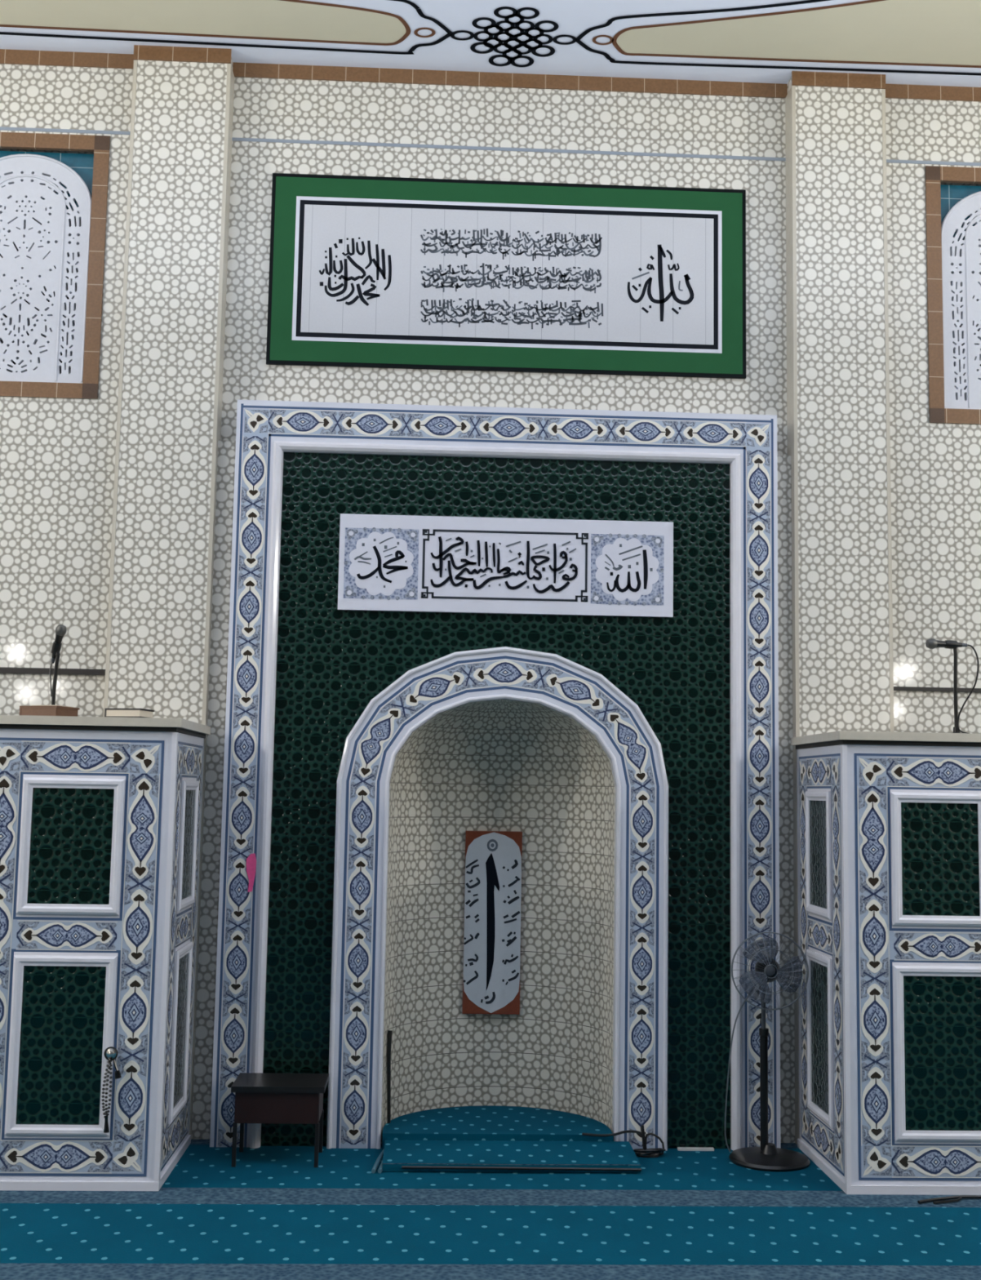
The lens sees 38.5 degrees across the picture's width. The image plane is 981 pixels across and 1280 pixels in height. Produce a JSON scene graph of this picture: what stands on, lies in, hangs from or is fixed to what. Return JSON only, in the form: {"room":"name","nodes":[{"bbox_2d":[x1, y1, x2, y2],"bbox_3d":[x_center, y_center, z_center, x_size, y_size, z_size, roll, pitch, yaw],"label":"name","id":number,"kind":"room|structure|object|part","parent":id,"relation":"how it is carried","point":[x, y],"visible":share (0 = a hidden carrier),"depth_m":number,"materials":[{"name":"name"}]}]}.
{"room":"mosque","nodes":[
{"label":"mosque","id":0,"kind":"room"},
{"bbox_2d":[103,56,235,1139],"bbox_3d":[-1.910,-0.373,8.277,0.579,6.371,0.362,1,-6,-2],"label":"wall pillar","id":1,"kind":"structure","parent":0,"point":[169,420],"depth_m":8.21,"materials":[{"name":"beige tile"}]},
{"bbox_2d":[0,63,795,1142],"bbox_3d":[-2.658,-0.386,8.281,8.920,6.371,0.290,1,-6,-2],"label":"wall","id":2,"kind":"structure","parent":0,"point":[264,108],"depth_m":8.48,"materials":[{"name":"beige tile"}]},
{"bbox_2d":[0,666,105,675],"bbox_3d":[-4.606,0.136,8.022,4.828,0.034,0.020,1,-6,-2],"label":"trim","id":3,"kind":"structure","parent":2,"relation":"attached to","point":[2,669],"depth_m":8.10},
{"bbox_2d":[0,132,110,399],"bbox_3d":[-2.797,-2.229,8.480,0.970,1.623,0.252,1,-6,-2],"label":"window","id":4,"kind":"structure","parent":2,"relation":"in","point":[53,206],"depth_m":8.38,"materials":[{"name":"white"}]},
{"bbox_2d":[0,126,130,134],"bbox_3d":[-4.551,-3.112,8.378,4.828,0.020,0.004,1,-6,-2],"label":"trim","id":5,"kind":"structure","parent":2,"relation":"attached to","point":[2,128],"depth_m":8.46,"materials":[{"name":"grey metal"}]},
{"bbox_2d":[0,48,135,69],"bbox_3d":[-4.543,-3.563,8.422,4.828,0.088,0.012,1,-6,-2],"label":"trim","id":6,"kind":"structure","parent":2,"relation":"attached to","point":[7,56],"depth_m":8.50,"materials":[{"name":"brown tile"}]},
{"bbox_2d":[133,44,231,63],"bbox_3d":[-1.848,-3.516,8.430,0.579,0.088,0.012,1,-6,-2],"label":"trim","id":7,"kind":"structure","parent":2,"relation":"attached to","point":[158,53],"depth_m":8.42,"materials":[{"name":"brown tile"}]},
{"bbox_2d":[209,400,781,1151],"bbox_3d":[0.061,0.759,8.285,3.154,4.188,0.684,1,-6,-2],"label":"niche","id":8,"kind":"object","parent":2,"relation":"attached to","point":[634,760],"visible":0.95,"depth_m":8.06,"materials":[{"name":"green tile"}]},
{"bbox_2d":[462,831,522,1014],"bbox_3d":[0.011,1.705,8.497,0.344,1.087,0.055,1,-6,-2],"label":"panel","id":9,"kind":"object","parent":8,"relation":"attached to","point":[491,966],"visible":1,"depth_m":8.47,"materials":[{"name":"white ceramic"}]},
{"bbox_3d":[0.063,1.422,7.885,1.881,2.784,0.028,1,-6,-2],"label":"moulding","id":10,"kind":"part","parent":8,"relation":"part of","materials":[{"name":"white stone"}]},
{"bbox_2d":[337,513,673,617],"bbox_3d":[0.094,-0.429,8.106,1.930,0.556,0.035,1,-6,-2],"label":"plaque","id":11,"kind":"object","parent":8,"relation":"attached to","point":[387,562],"visible":1,"depth_m":8.09,"materials":[{"name":"ceramic"}]},
{"bbox_2d":[266,173,746,378],"bbox_3d":[0.114,-2.212,8.530,2.898,1.189,0.025,1,-6,-2],"label":"calligraphy panel","id":12,"kind":"object","parent":2,"relation":"attached to","point":[374,272],"visible":1,"depth_m":8.52,"materials":[{"name":"green tile"}]},
{"bbox_3d":[0.115,-2.216,8.519,2.600,0.899,0.002,1,-6,-2],"label":"tile panel","id":13,"kind":"part","parent":12,"relation":"part of","materials":[{"name":"white tile"}]},
{"bbox_2d":[231,137,786,160],"bbox_3d":[0.127,-3.015,8.630,3.429,0.020,0.004,1,-6,-2],"label":"trim","id":14,"kind":"structure","parent":2,"relation":"attached to","point":[254,140],"depth_m":8.63,"materials":[{"name":"grey metal"}]},
{"bbox_2d":[232,62,787,97],"bbox_3d":[0.135,-3.456,8.673,3.429,0.088,0.012,1,-6,-2],"label":"trim","id":15,"kind":"structure","parent":2,"relation":"attached to","point":[240,69],"depth_m":8.67,"materials":[{"name":"brown tile"}]},
{"bbox_2d":[791,71,885,88],"bbox_3d":[2.133,-3.430,8.600,0.579,0.088,0.012,1,-6,-2],"label":"trim","id":16,"kind":"structure","parent":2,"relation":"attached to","point":[798,77],"depth_m":8.59,"materials":[{"name":"brown tile"}]},
{"bbox_2d":[0,1139,980,1279],"bbox_3d":[0.286,2.251,2.290,14.400,0.050,13.000,1,-6,-2],"label":"floor","id":17,"kind":"structure","parent":0,"point":[274,1215],"depth_m":6.38,"materials":[{"name":"teal carpet"}]},
{"bbox_2d":[0,715,211,1191],"bbox_3d":[-2.117,1.576,7.384,1.050,2.298,0.969,1,-6,-2],"label":"tall cabinet","id":18,"kind":"object","parent":17,"relation":"on","point":[100,817],"visible":1,"depth_m":6.96,"materials":[{"name":"white tile"}]},
{"bbox_2d":[19,705,79,716],"bbox_3d":[-2.262,0.369,7.207,0.220,0.059,0.200,-1,-6,17],"label":"book","id":19,"kind":"object","parent":18,"relation":"on","point":[33,710],"visible":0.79,"depth_m":7.12,"materials":[{"name":"brown paper"}]},
{"bbox_2d":[49,624,66,705],"bbox_3d":[-2.320,0.172,7.477,0.140,0.505,0.140,1,-6,-2],"label":"microphone","id":20,"kind":"object","parent":19,"relation":"on","point":[60,630],"visible":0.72,"depth_m":7.46,"materials":[{"name":"black plastic"}]},
{"bbox_2d":[55,624,66,635],"bbox_3d":[-2.283,-0.051,7.462,0.060,0.063,0.059,1,-6,-2],"label":"grille","id":21,"kind":"object","parent":20,"relation":"attached to","point":[60,630],"depth_m":7.44,"materials":[{"name":"grey metal"}]},
{"bbox_3d":[-2.104,1.985,6.881,0.502,0.859,0.017,1,-6,-2],"label":"panel moulding","id":22,"kind":"part","parent":18,"relation":"part of","materials":[{"name":"white wood"}]},
{"bbox_3d":[-2.104,1.986,6.888,0.402,0.759,0.001,1,-6,-2],"label":"green panel","id":23,"kind":"part","parent":18,"relation":"part of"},
{"bbox_3d":[-2.088,1.024,6.984,0.502,0.670,0.017,1,-6,-2],"label":"panel moulding","id":24,"kind":"part","parent":18,"relation":"part of","materials":[{"name":"white wood"}]},
{"bbox_3d":[-2.088,1.025,6.991,0.402,0.570,0.001,1,-6,-2],"label":"green panel","id":25,"kind":"part","parent":18,"relation":"part of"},
{"bbox_2d":[102,1046,121,1133],"bbox_3d":[-1.846,2.188,6.836,0.092,0.404,0.034,1,-6,-2],"label":"beads","id":26,"kind":"object","parent":18,"relation":"hanging from","point":[111,1053],"visible":1,"depth_m":6.83,"materials":[{"name":"metal"}]},
{"bbox_3d":[-1.853,2.020,6.854,0.067,0.067,0.030,1,-6,-2],"label":"knob","id":27,"kind":"part","parent":26,"relation":"part of","materials":[{"name":"metal"}]},
{"bbox_2d":[104,708,154,717],"bbox_3d":[-1.852,0.380,7.204,0.200,0.050,0.150,0,-6,13],"label":"book","id":28,"kind":"object","parent":18,"relation":"on","point":[118,713],"visible":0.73,"depth_m":7.14,"materials":[{"name":"beige paper"}]},
{"bbox_3d":[-1.624,2.046,7.377,0.017,0.859,0.453,1,-6,-2],"label":"panel moulding","id":29,"kind":"part","parent":18,"relation":"part of","materials":[{"name":"white wood"}]},
{"bbox_3d":[-1.631,2.046,7.377,0.001,0.759,0.353,1,-6,-2],"label":"green panel","id":30,"kind":"part","parent":18,"relation":"part of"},
{"bbox_3d":[-1.608,1.086,7.480,0.017,0.670,0.453,1,-6,-2],"label":"panel moulding","id":31,"kind":"part","parent":18,"relation":"part of","materials":[{"name":"white wood"}]},
{"bbox_3d":[-1.614,1.085,7.480,0.001,0.570,0.353,1,-6,-2],"label":"green panel","id":32,"kind":"part","parent":18,"relation":"part of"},
{"bbox_2d":[231,1072,328,1167],"bbox_3d":[-1.120,2.552,7.472,0.484,0.410,0.355,1,-6,-2],"label":"side table","id":33,"kind":"object","parent":17,"relation":"on","point":[260,1097],"visible":1,"depth_m":7.33,"materials":[{"name":"black paint"}]},
{"bbox_3d":[-1.332,2.625,7.305,0.020,0.222,0.020,1,-6,-2],"label":"leg","id":34,"kind":"part","parent":33,"relation":"part of","materials":[{"name":"black paint"}]},
{"bbox_3d":[-1.346,2.657,7.605,0.020,0.222,0.020,1,-6,-2],"label":"leg","id":35,"kind":"part","parent":33,"relation":"part of","materials":[{"name":"black paint"}]},
{"bbox_3d":[-1.116,2.441,7.331,0.430,0.160,0.014,1,-6,-2],"label":"panel","id":36,"kind":"part","parent":33,"relation":"part of","materials":[{"name":"brown wood"}]},
{"bbox_3d":[-0.907,2.634,7.323,0.020,0.222,0.020,1,-6,-2],"label":"leg","id":37,"kind":"part","parent":33,"relation":"part of","materials":[{"name":"black paint"}]},
{"bbox_3d":[-0.911,2.463,7.503,0.012,0.160,0.310,1,-6,-2],"label":"panel","id":38,"kind":"part","parent":33,"relation":"part of","materials":[{"name":"brown wood"}]},
{"bbox_3d":[-0.920,2.666,7.623,0.020,0.222,0.020,1,-6,-2],"label":"leg","id":39,"kind":"part","parent":33,"relation":"part of","materials":[{"name":"black paint"}]},
{"bbox_2d":[382,1105,613,1150],"bbox_3d":[0.027,2.793,8.049,1.269,0.088,0.700,1,-6,-2],"label":"carpeted step","id":40,"kind":"structure","parent":17,"relation":"on","point":[481,1122],"depth_m":7.90,"materials":[{"name":"teal carpet"}]},
{"bbox_2d":[386,1030,392,1123],"bbox_3d":[-0.574,2.467,7.942,0.032,0.508,0.036,1,-6,-2],"label":"stick","id":41,"kind":"object","parent":40,"relation":"on","point":[389,1032],"visible":1,"depth_m":7.93,"materials":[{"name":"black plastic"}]},
{"bbox_2d":[371,1139,641,1173],"bbox_3d":[0.075,2.748,7.464,1.396,0.056,0.466,1,-6,-2],"label":"mat","id":42,"kind":"object","parent":17,"relation":"on","point":[397,1155],"visible":1,"depth_m":7.40,"materials":[{"name":"teal carpet"}]},
{"bbox_2d":[582,1124,666,1157],"bbox_3d":[0.731,2.735,7.655,0.453,0.166,0.133,1,-6,-2],"label":"cable coil","id":43,"kind":"object","parent":17,"relation":"on","point":[652,1153],"visible":0.96,"depth_m":7.68,"materials":[{"name":"black plastic"}]},
{"bbox_2d":[677,1146,714,1151],"bbox_3d":[1.139,2.824,7.789,0.200,0.012,0.030,1,-6,-2],"label":"trim","id":44,"kind":"structure","parent":17,"relation":"on","point":[679,1148],"depth_m":7.78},
{"bbox_2d":[724,931,809,1172],"bbox_3d":[1.516,2.206,7.646,0.430,1.224,0.430,1,-6,-2],"label":"fan","id":45,"kind":"object","parent":17,"relation":"on","point":[766,1157],"visible":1,"depth_m":7.62,"materials":[{"name":"black plastic"}]},
{"bbox_3d":[1.375,2.357,7.731,0.185,0.928,0.043,-4,-8,40],"label":"cord","id":46,"kind":"part","parent":45,"relation":"part of","materials":[{"name":"grey metal"}]},
{"bbox_3d":[1.438,1.888,7.635,0.170,0.169,0.034,0,-6,10],"label":"blade","id":47,"kind":"part","parent":45,"relation":"part of","materials":[{"name":"plastic"}]},
{"bbox_3d":[1.473,1.701,7.652,0.200,0.154,0.030,1,-6,-2],"label":"blade","id":48,"kind":"part","parent":45,"relation":"part of","materials":[{"name":"plastic"}]},
{"bbox_3d":[1.615,1.816,7.627,0.158,0.197,0.023,0,-6,6],"label":"blade","id":49,"kind":"part","parent":45,"relation":"part of","materials":[{"name":"plastic"}]},
{"bbox_2d":[791,730,980,1195],"bbox_3d":[2.270,1.670,7.572,1.050,2.298,0.969,1,-6,-2],"label":"tall cabinet","id":50,"kind":"object","parent":17,"relation":"on","point":[889,824],"visible":0.97,"depth_m":7.15,"materials":[{"name":"white tile"}]},
{"bbox_3d":[1.776,1.159,7.625,0.017,0.670,0.453,1,-6,-2],"label":"panel moulding","id":51,"kind":"part","parent":50,"relation":"part of","materials":[{"name":"white wood"}]},
{"bbox_3d":[1.783,1.159,7.625,0.001,0.570,0.353,1,-6,-2],"label":"green panel","id":52,"kind":"part","parent":50,"relation":"part of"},
{"bbox_3d":[1.766,2.120,7.522,0.001,0.759,0.353,1,-6,-2],"label":"green panel","id":53,"kind":"part","parent":50,"relation":"part of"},
{"bbox_3d":[1.760,2.120,7.522,0.017,0.859,0.453,1,-6,-2],"label":"panel moulding","id":54,"kind":"part","parent":50,"relation":"part of","materials":[{"name":"white wood"}]},
{"bbox_3d":[2.299,1.119,7.172,0.502,0.670,0.017,1,-6,-2],"label":"panel moulding","id":55,"kind":"part","parent":50,"relation":"part of","materials":[{"name":"white wood"}]},
{"bbox_3d":[2.283,2.080,7.069,0.502,0.859,0.017,1,-6,-2],"label":"panel moulding","id":56,"kind":"part","parent":50,"relation":"part of","materials":[{"name":"white wood"}]},
{"bbox_3d":[2.299,1.120,7.179,0.402,0.570,0.001,1,-6,-2],"label":"green panel","id":57,"kind":"part","parent":50,"relation":"part of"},
{"bbox_3d":[2.283,2.081,7.076,0.402,0.759,0.001,1,-6,-2],"label":"green panel","id":58,"kind":"part","parent":50,"relation":"part of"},
{"bbox_2d":[925,638,978,733],"bbox_3d":[2.496,0.259,7.615,0.294,0.526,0.140,1,-6,-2],"label":"microphone","id":59,"kind":"object","parent":50,"relation":"on","point":[931,643],"visible":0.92,"depth_m":7.59,"materials":[{"name":"black plastic"}]},
{"bbox_2d":[925,638,937,648],"bbox_3d":[2.387,0.020,7.597,0.064,0.058,0.059,1,-6,-2],"label":"grille","id":60,"kind":"object","parent":59,"relation":"attached to","point":[931,643],"depth_m":7.58,"materials":[{"name":"grey metal"}]},
{"bbox_2d":[917,1195,980,1204],"bbox_3d":[2.308,2.744,6.899,0.473,0.018,0.059,3,-6,-19],"label":"cable","id":61,"kind":"object","parent":17,"relation":"on","point":[937,1200],"visible":1,"depth_m":6.88,"materials":[{"name":"black plastic"}]},
{"bbox_2d":[0,0,980,87],"bbox_3d":[0.395,-4.155,2.977,14.400,0.104,13.000,1,-6,-2],"label":"ceiling","id":62,"kind":"structure","parent":0,"point":[930,42],"depth_m":8.21,"materials":[{"name":"paint"}]},
{"bbox_2d":[785,75,893,1144],"bbox_3d":[2.072,-0.287,8.448,0.579,6.371,0.362,1,-6,-2],"label":"wall pillar","id":63,"kind":"structure","parent":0,"point":[838,441],"depth_m":8.38,"materials":[{"name":"beige tile"}]},
{"bbox_2d":[885,97,980,733],"bbox_3d":[4.803,-0.222,8.621,4.940,6.371,0.250,1,-6,-2],"label":"wall","id":64,"kind":"structure","parent":0,"point":[935,468],"depth_m":8.48,"materials":[{"name":"beige tile"}]},
{"bbox_2d":[885,83,980,102],"bbox_3d":[4.818,-3.360,8.824,4.828,0.088,0.012,1,-6,-2],"label":"trim","id":65,"kind":"structure","parent":64,"relation":"attached to","point":[892,91],"depth_m":8.73,"materials":[{"name":"brown tile"}]},
{"bbox_2d":[886,159,980,166],"bbox_3d":[4.810,-2.910,8.780,4.828,0.020,0.004,1,-6,-2],"label":"trim","id":66,"kind":"structure","parent":64,"relation":"attached to","point":[891,161],"depth_m":8.69,"materials":[{"name":"grey metal"}]},
{"bbox_2d":[893,686,980,692],"bbox_3d":[4.755,0.339,8.424,4.828,0.022,0.020,1,-6,-2],"label":"trim","id":67,"kind":"structure","parent":64,"relation":"attached to","point":[895,688],"depth_m":8.32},
{"bbox_2d":[924,165,980,424],"bbox_3d":[3.155,-2.100,8.736,0.970,1.623,0.252,1,-6,-2],"label":"window","id":68,"kind":"structure","parent":64,"relation":"in","point":[953,212],"depth_m":8.62,"materials":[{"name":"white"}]},
{"bbox_3d":[3.159,-2.103,8.633,0.788,1.397,0.017,1,-6,-2],"label":"moulding","id":69,"kind":"part","parent":68,"relation":"part of","materials":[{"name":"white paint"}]}
]}

